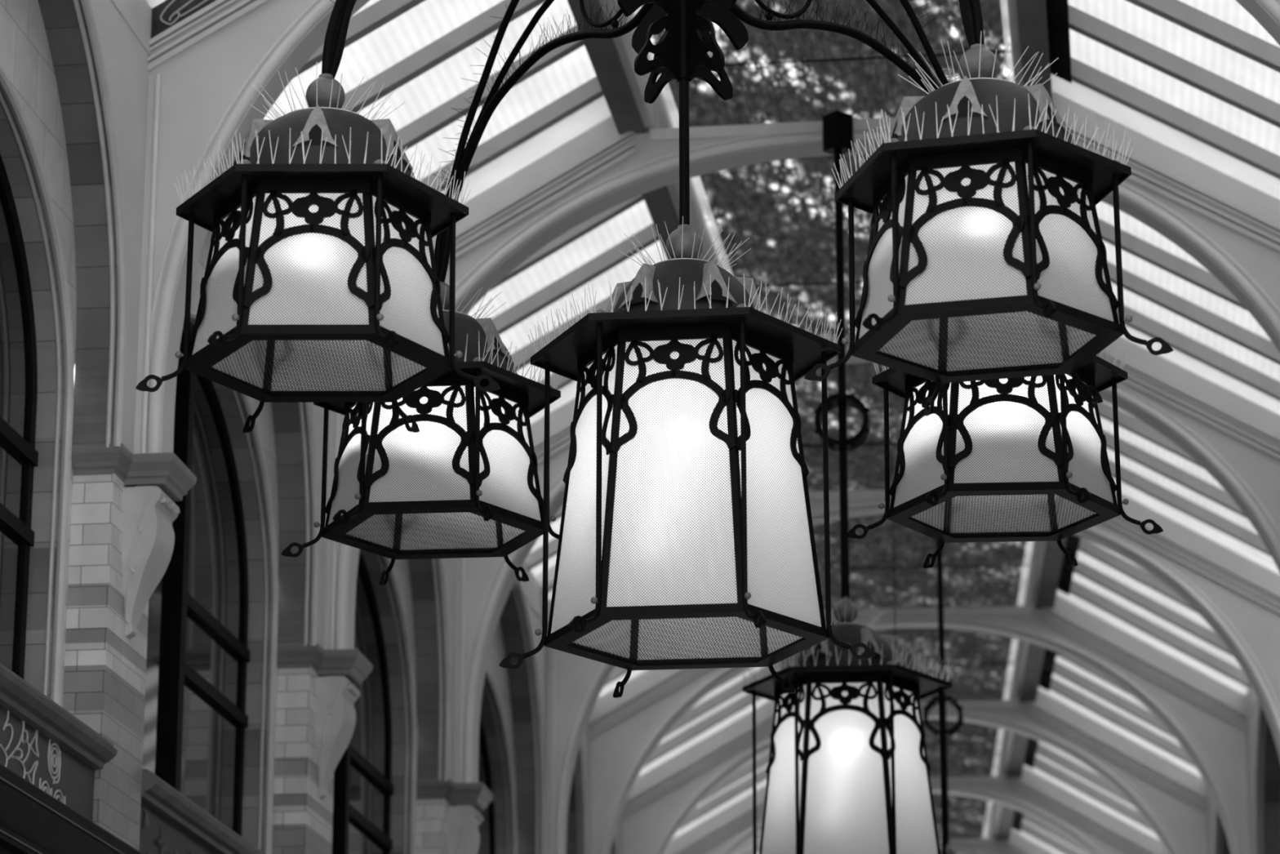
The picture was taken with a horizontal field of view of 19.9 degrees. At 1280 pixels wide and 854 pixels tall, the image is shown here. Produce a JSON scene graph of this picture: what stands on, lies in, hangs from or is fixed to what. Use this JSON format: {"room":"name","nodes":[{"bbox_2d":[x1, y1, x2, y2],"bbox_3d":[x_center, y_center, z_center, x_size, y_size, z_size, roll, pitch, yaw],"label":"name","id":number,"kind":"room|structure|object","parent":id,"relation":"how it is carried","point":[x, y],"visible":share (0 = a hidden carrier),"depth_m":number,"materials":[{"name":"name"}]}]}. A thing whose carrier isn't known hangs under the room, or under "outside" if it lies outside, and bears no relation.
{"room":"shopping arcade","nodes":[
{"label":"shopping arcade","id":0,"kind":"room"},
{"bbox_2d":[0,0,546,853],"bbox_3d":[-1.347,2.398,13.774,0.447,6.260,11.280,-2,-16,7],"label":"wall","id":1,"kind":"structure","parent":0,"point":[74,74],"depth_m":11.53,"materials":[{"name":"paint"}]},
{"bbox_2d":[0,153,38,679],"bbox_3d":[-2.025,-0.215,10.253,0.076,1.880,2.170,-2,-16,7],"label":"window","id":2,"kind":"structure","parent":1,"relation":"in","point":[19,456],"depth_m":11.11,"materials":[{"name":"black glass"}]},
{"bbox_2d":[0,662,118,822],"bbox_3d":[-1.904,0.794,9.944,0.335,0.351,2.355,-2,-16,7],"label":"panel","id":3,"kind":"object","parent":1,"relation":"attached to","point":[42,742],"visible":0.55,"depth_m":10.54,"materials":[{"name":"ceramic"}]},
{"bbox_2d":[142,329,250,836],"bbox_3d":[-1.657,0.563,12.938,0.076,1.880,2.170,-2,-16,7],"label":"window","id":4,"kind":"structure","parent":1,"relation":"in","point":[196,719],"depth_m":13.36,"materials":[{"name":"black glass"}]},
{"bbox_2d":[138,768,265,853],"bbox_3d":[-1.536,1.567,12.631,0.335,0.340,2.355,-2,-16,7],"label":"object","id":5,"kind":"object","parent":1,"relation":"attached to","point":[171,823],"visible":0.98,"depth_m":11.94,"materials":[{"name":"ceramic"}]},
{"bbox_2d":[332,550,393,853],"bbox_3d":[-1.289,1.341,15.624,0.076,1.880,2.170,-2,-16,7],"label":"window","id":6,"kind":"structure","parent":1,"relation":"in","point":[363,788],"depth_m":16.23,"materials":[{"name":"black glass"}]},
{"bbox_2d":[477,713,495,853],"bbox_3d":[-0.921,2.119,18.309,0.076,1.880,2.170,-2,-16,7],"label":"window","id":7,"kind":"structure","parent":1,"relation":"in","point":[486,828],"depth_m":19.21,"materials":[{"name":"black glass"}]},
{"bbox_2d":[111,0,793,853],"bbox_3d":[-0.180,0.960,21.261,2.326,1.050,25.591,-2,-16,7],"label":"ceiling","id":8,"kind":"structure","parent":0,"point":[612,60],"depth_m":14.51,"materials":[{"name":"paint"}]},
{"bbox_2d":[902,663,1013,743],"bbox_3d":[1.964,2.045,26.732,1.600,0.010,2.820,-1,-16,4],"label":"pane","id":9,"kind":"object","parent":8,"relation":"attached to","point":[969,682],"visible":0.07,"depth_m":26.17,"materials":[{"name":"grey glass"}]},
{"bbox_3d":[0.114,-2.697,9.988,1.600,0.100,0.100,-2,-16,7],"label":"beam","id":10,"kind":"structure","parent":8,"relation":"attached to","visible":0},
{"bbox_2d":[321,0,984,282],"bbox_3d":[0.114,-1.580,9.665,1.645,2.265,1.645,-2,-16,7],"label":"chandelier frame","id":11,"kind":"object","parent":10,"relation":"hanging from","point":[681,54],"visible":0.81,"depth_m":9.62,"materials":[{"name":"black paint"}]},
{"bbox_2d":[135,62,500,432],"bbox_3d":[-0.752,-0.462,8.634,0.846,0.788,0.789,-2,-16,7],"label":"lantern","id":12,"kind":"object","parent":11,"relation":"hanging from","point":[320,282],"visible":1,"depth_m":8.47,"materials":[{"name":"black paint"}]},
{"bbox_2d":[213,340,425,393],"bbox_3d":[-0.752,-0.143,8.542,0.522,0.001,0.452,0,-16,0],"label":"grille","id":13,"kind":"object","parent":12,"relation":"attached to","point":[259,341],"depth_m":8.55,"materials":[{"name":"grey metal"}]},
{"bbox_2d":[280,280,562,585],"bbox_3d":[-0.565,-0.032,10.118,0.875,0.789,0.768,-2,-16,7],"label":"lantern","id":14,"kind":"object","parent":11,"relation":"hanging from","point":[466,484],"visible":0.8,"depth_m":9.93,"materials":[{"name":"black paint"}]},
{"bbox_2d":[346,512,523,552],"bbox_3d":[-0.565,0.287,10.026,0.522,0.001,0.452,-2,-16,5],"label":"grille","id":15,"kind":"object","parent":14,"relation":"attached to","point":[420,536],"depth_m":10.04,"materials":[{"name":"grey metal"}]},
{"bbox_2d":[498,216,875,697],"bbox_3d":[0.114,0.035,9.197,0.938,1.145,0.818,-2,-16,7],"label":"lantern","id":16,"kind":"object","parent":11,"relation":"hanging from","point":[686,539],"visible":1,"depth_m":8.99,"materials":[{"name":"black paint"}]},
{"bbox_2d":[571,616,799,662],"bbox_3d":[0.114,0.526,9.054,0.604,0.001,0.523,-2,-16,7],"label":"grille","id":17,"kind":"object","parent":16,"relation":"attached to","point":[695,632],"depth_m":9.07,"materials":[{"name":"grey metal"}]},
{"bbox_2d":[804,34,1173,415],"bbox_3d":[0.793,-0.514,8.454,0.846,0.788,0.789,-2,-16,7],"label":"lantern","id":18,"kind":"object","parent":11,"relation":"hanging from","point":[986,259],"visible":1,"depth_m":8.28,"materials":[{"name":"black paint"}]},
{"bbox_2d":[877,311,1095,373],"bbox_3d":[0.793,-0.196,8.361,0.522,0.001,0.452,-4,-17,14],"label":"grille","id":19,"kind":"object","parent":18,"relation":"attached to","point":[1017,312],"depth_m":8.37,"materials":[{"name":"grey metal"}]},
{"bbox_2d":[845,340,1163,568],"bbox_3d":[0.981,-0.085,9.938,0.851,0.788,0.767,-2,-16,7],"label":"lantern","id":20,"kind":"object","parent":11,"relation":"hanging from","point":[1020,459],"visible":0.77,"depth_m":9.75,"materials":[{"name":"black paint"}]},
{"bbox_2d":[911,494,1096,535],"bbox_3d":[0.981,0.234,9.845,0.522,0.001,0.452,-1,-16,4],"label":"grille","id":21,"kind":"object","parent":20,"relation":"attached to","point":[980,530],"depth_m":9.86,"materials":[{"name":"grey metal"}]},
{"bbox_2d":[545,629,619,853],"bbox_3d":[-0.443,4.698,21.712,0.447,6.260,5.640,-1,-16,4],"label":"wall","id":22,"kind":"structure","parent":0,"point":[576,825],"depth_m":22.06,"materials":[{"name":"paint"}]},
{"bbox_2d":[889,367,896,647],"bbox_3d":[1.201,0.503,17.313,0.004,2.270,0.004,-2,-16,7],"label":"hanging rod","id":23,"kind":"object","parent":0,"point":[890,367],"visible":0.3,"depth_m":17.31,"materials":[{"name":"black metal"}]},
{"bbox_2d":[986,0,1279,853],"bbox_3d":[2.810,1.272,22.340,2.326,1.050,22.958,-2,-16,7],"label":"ceiling","id":24,"kind":"structure","parent":0,"point":[1043,26],"depth_m":16.89,"materials":[{"name":"paint"}]},
{"bbox_2d":[633,0,1011,66],"bbox_3d":[0.589,-1.858,13.261,1.600,0.010,2.820,-2,-16,7],"label":"pane","id":25,"kind":"object","parent":24,"relation":"attached to","point":[797,45],"visible":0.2,"depth_m":14.31,"materials":[{"name":"grey glass"}]},
{"bbox_2d":[755,282,904,447],"bbox_3d":[1.325,-0.302,18.632,1.600,0.010,2.820,-2,-16,7],"label":"pane","id":26,"kind":"object","parent":24,"relation":"attached to","point":[859,375],"depth_m":18.86,"materials":[{"name":"grey glass"}]},
{"bbox_2d":[655,52,1013,287],"bbox_3d":[0.957,-1.080,15.946,1.600,0.010,2.820,-2,-16,7],"label":"pane","id":27,"kind":"object","parent":24,"relation":"attached to","point":[802,251],"visible":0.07,"depth_m":15.86,"materials":[{"name":"grey glass"}]},
{"bbox_2d":[802,444,1032,568],"bbox_3d":[1.600,0.479,21.326,1.600,0.010,2.820,-1,-16,4],"label":"pane","id":28,"kind":"object","parent":24,"relation":"attached to","point":[865,464],"visible":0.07,"depth_m":22.06,"materials":[{"name":"grey glass"}]},
{"bbox_2d":[818,564,1029,665],"bbox_3d":[1.782,1.262,24.029,1.600,0.010,2.820,-1,-16,4],"label":"pane","id":29,"kind":"object","parent":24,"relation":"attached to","point":[969,586],"visible":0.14,"depth_m":23.41,"materials":[{"name":"grey glass"}]},
{"bbox_2d":[934,808,991,839],"bbox_3d":[2.328,3.611,32.138,1.600,0.010,2.820,-1,-16,4],"label":"pane","id":30,"kind":"object","parent":24,"relation":"attached to","point":[966,823],"depth_m":31.40,"materials":[{"name":"grey glass"}]},
{"bbox_2d":[925,742,1001,808],"bbox_3d":[2.146,2.828,29.435,1.600,0.010,2.820,-1,-16,4],"label":"pane","id":31,"kind":"object","parent":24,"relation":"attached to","point":[963,759],"depth_m":28.84,"materials":[{"name":"grey glass"}]},
{"bbox_2d":[1208,699,1279,853],"bbox_3d":[3.825,4.621,21.447,0.447,6.260,5.640,-1,-16,4],"label":"arched window","id":32,"kind":"structure","parent":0,"point":[1264,757],"depth_m":21.81,"materials":[{"name":"paint"}]},
{"bbox_3d":[0.022,6.172,15.464,6.800,0.050,39.900,-2,-16,7],"label":"floor","id":33,"kind":"structure","parent":0,"visible":0},
{"bbox_2d":[62,443,196,850],"bbox_3d":[-1.603,2.382,10.923,0.331,4.704,0.537,-2,-16,7],"label":"pilaster","id":34,"kind":"object","parent":33,"relation":"on","point":[124,510],"visible":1,"depth_m":11.33,"materials":[{"name":"stone"}]},
{"bbox_2d":[133,0,1279,453],"bbox_3d":[0.412,-1.011,11.618,4.120,2.208,0.168,-2,-16,7],"label":"rib","id":35,"kind":"object","parent":34,"relation":"on","point":[202,68],"visible":0.72,"depth_m":11.80,"materials":[{"name":"paint"}]},
{"bbox_2d":[151,0,216,38],"bbox_3d":[-1.012,-1.655,11.936,1.223,0.811,0.013,-2,-16,7],"label":"gable panel","id":36,"kind":"object","parent":35,"relation":"attached to","point":[168,13],"visible":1,"depth_m":11.91,"materials":[{"name":"grey paint"}]},
{"bbox_2d":[271,642,373,853],"bbox_3d":[-1.235,3.160,13.609,0.331,4.704,0.537,-2,-16,7],"label":"pilaster","id":37,"kind":"object","parent":33,"relation":"on","point":[317,691],"visible":1,"depth_m":14.02,"materials":[{"name":"stone"}]},
{"bbox_2d":[324,92,1279,649],"bbox_3d":[0.780,-0.233,14.303,4.120,2.208,0.168,-2,-16,7],"label":"rib","id":38,"kind":"object","parent":37,"relation":"on","point":[1231,227],"visible":0.55,"depth_m":14.51,"materials":[{"name":"paint"}]},
{"bbox_2d":[741,110,951,853],"bbox_3d":[0.784,0.260,14.044,0.938,3.113,0.831,-2,-16,7],"label":"pendant lantern","id":39,"kind":"object","parent":38,"relation":"hanging from","point":[848,768],"visible":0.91,"depth_m":13.59,"materials":[{"name":"black paint"}]},
{"bbox_2d":[415,777,493,853],"bbox_3d":[-0.867,3.938,16.294,0.331,4.704,0.537,-2,-16,7],"label":"pilaster","id":40,"kind":"object","parent":33,"relation":"on","point":[448,818],"visible":1,"depth_m":16.76,"materials":[{"name":"stone"}]},
{"bbox_2d":[453,333,1279,782],"bbox_3d":[1.148,0.545,16.989,4.120,2.208,0.168,-2,-16,7],"label":"rib","id":41,"kind":"object","parent":40,"relation":"on","point":[1236,439],"visible":0.4,"depth_m":16.95,"materials":[{"name":"paint"}]},
{"bbox_3d":[0.211,7.811,29.663,0.331,4.704,0.537,-1,-16,4],"label":"pilaster","id":42,"kind":"object","parent":33,"relation":"on","visible":0},
{"bbox_2d":[938,830,1054,853],"bbox_3d":[2.241,4.456,30.486,4.120,2.208,0.168,-1,-16,4],"label":"rib","id":43,"kind":"object","parent":42,"relation":"on","point":[1016,843],"visible":0.25,"depth_m":30.65,"materials":[{"name":"paint"}]},
{"bbox_3d":[-0.517,4.679,18.851,0.331,4.704,0.537,-1,-16,4],"label":"pilaster","id":44,"kind":"object","parent":33,"relation":"on","visible":0},
{"bbox_2d":[546,489,1279,853],"bbox_3d":[1.515,1.323,19.674,4.120,2.208,0.168,-2,-16,5],"label":"rib","id":45,"kind":"object","parent":44,"relation":"on","point":[1237,597],"visible":0.48,"depth_m":19.64,"materials":[{"name":"paint"}]},
{"bbox_2d":[922,539,978,853],"bbox_3d":[1.617,1.809,19.387,0.938,3.114,0.831,-2,-16,7],"label":"pendant lantern","id":46,"kind":"object","parent":45,"relation":"hanging from","point":[933,702],"visible":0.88,"depth_m":19.45,"materials":[{"name":"black paint"}]},
{"bbox_3d":[-0.335,5.462,21.554,0.331,4.704,0.537,-1,-16,4],"label":"pilaster","id":47,"kind":"object","parent":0,"visible":0},
{"bbox_2d":[586,595,1253,853],"bbox_3d":[1.695,2.106,22.378,4.120,2.208,0.168,-1,-16,4],"label":"rib","id":48,"kind":"object","parent":47,"relation":"on","point":[1207,717],"visible":0.82,"depth_m":22.44,"materials":[{"name":"paint"}]},
{"bbox_3d":[-0.153,6.245,24.257,0.331,4.704,0.537,-1,-16,4],"label":"pilaster","id":49,"kind":"object","parent":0,"visible":0},
{"bbox_2d":[619,689,1210,853],"bbox_3d":[1.877,2.889,25.081,4.120,2.208,0.168,-1,-16,4],"label":"rib","id":50,"kind":"object","parent":49,"relation":"on","point":[1172,799],"visible":0.69,"depth_m":25.19,"materials":[{"name":"paint"}]},
{"bbox_3d":[0.029,7.028,26.960,0.331,4.704,0.537,-1,-16,4],"label":"pilaster","id":51,"kind":"object","parent":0,"visible":0},
{"bbox_2d":[663,766,1167,853],"bbox_3d":[2.059,3.673,27.784,4.120,2.208,0.168,-1,-16,4],"label":"rib","id":52,"kind":"object","parent":51,"relation":"on","point":[1096,830],"visible":0.63,"depth_m":27.92,"materials":[{"name":"paint"}]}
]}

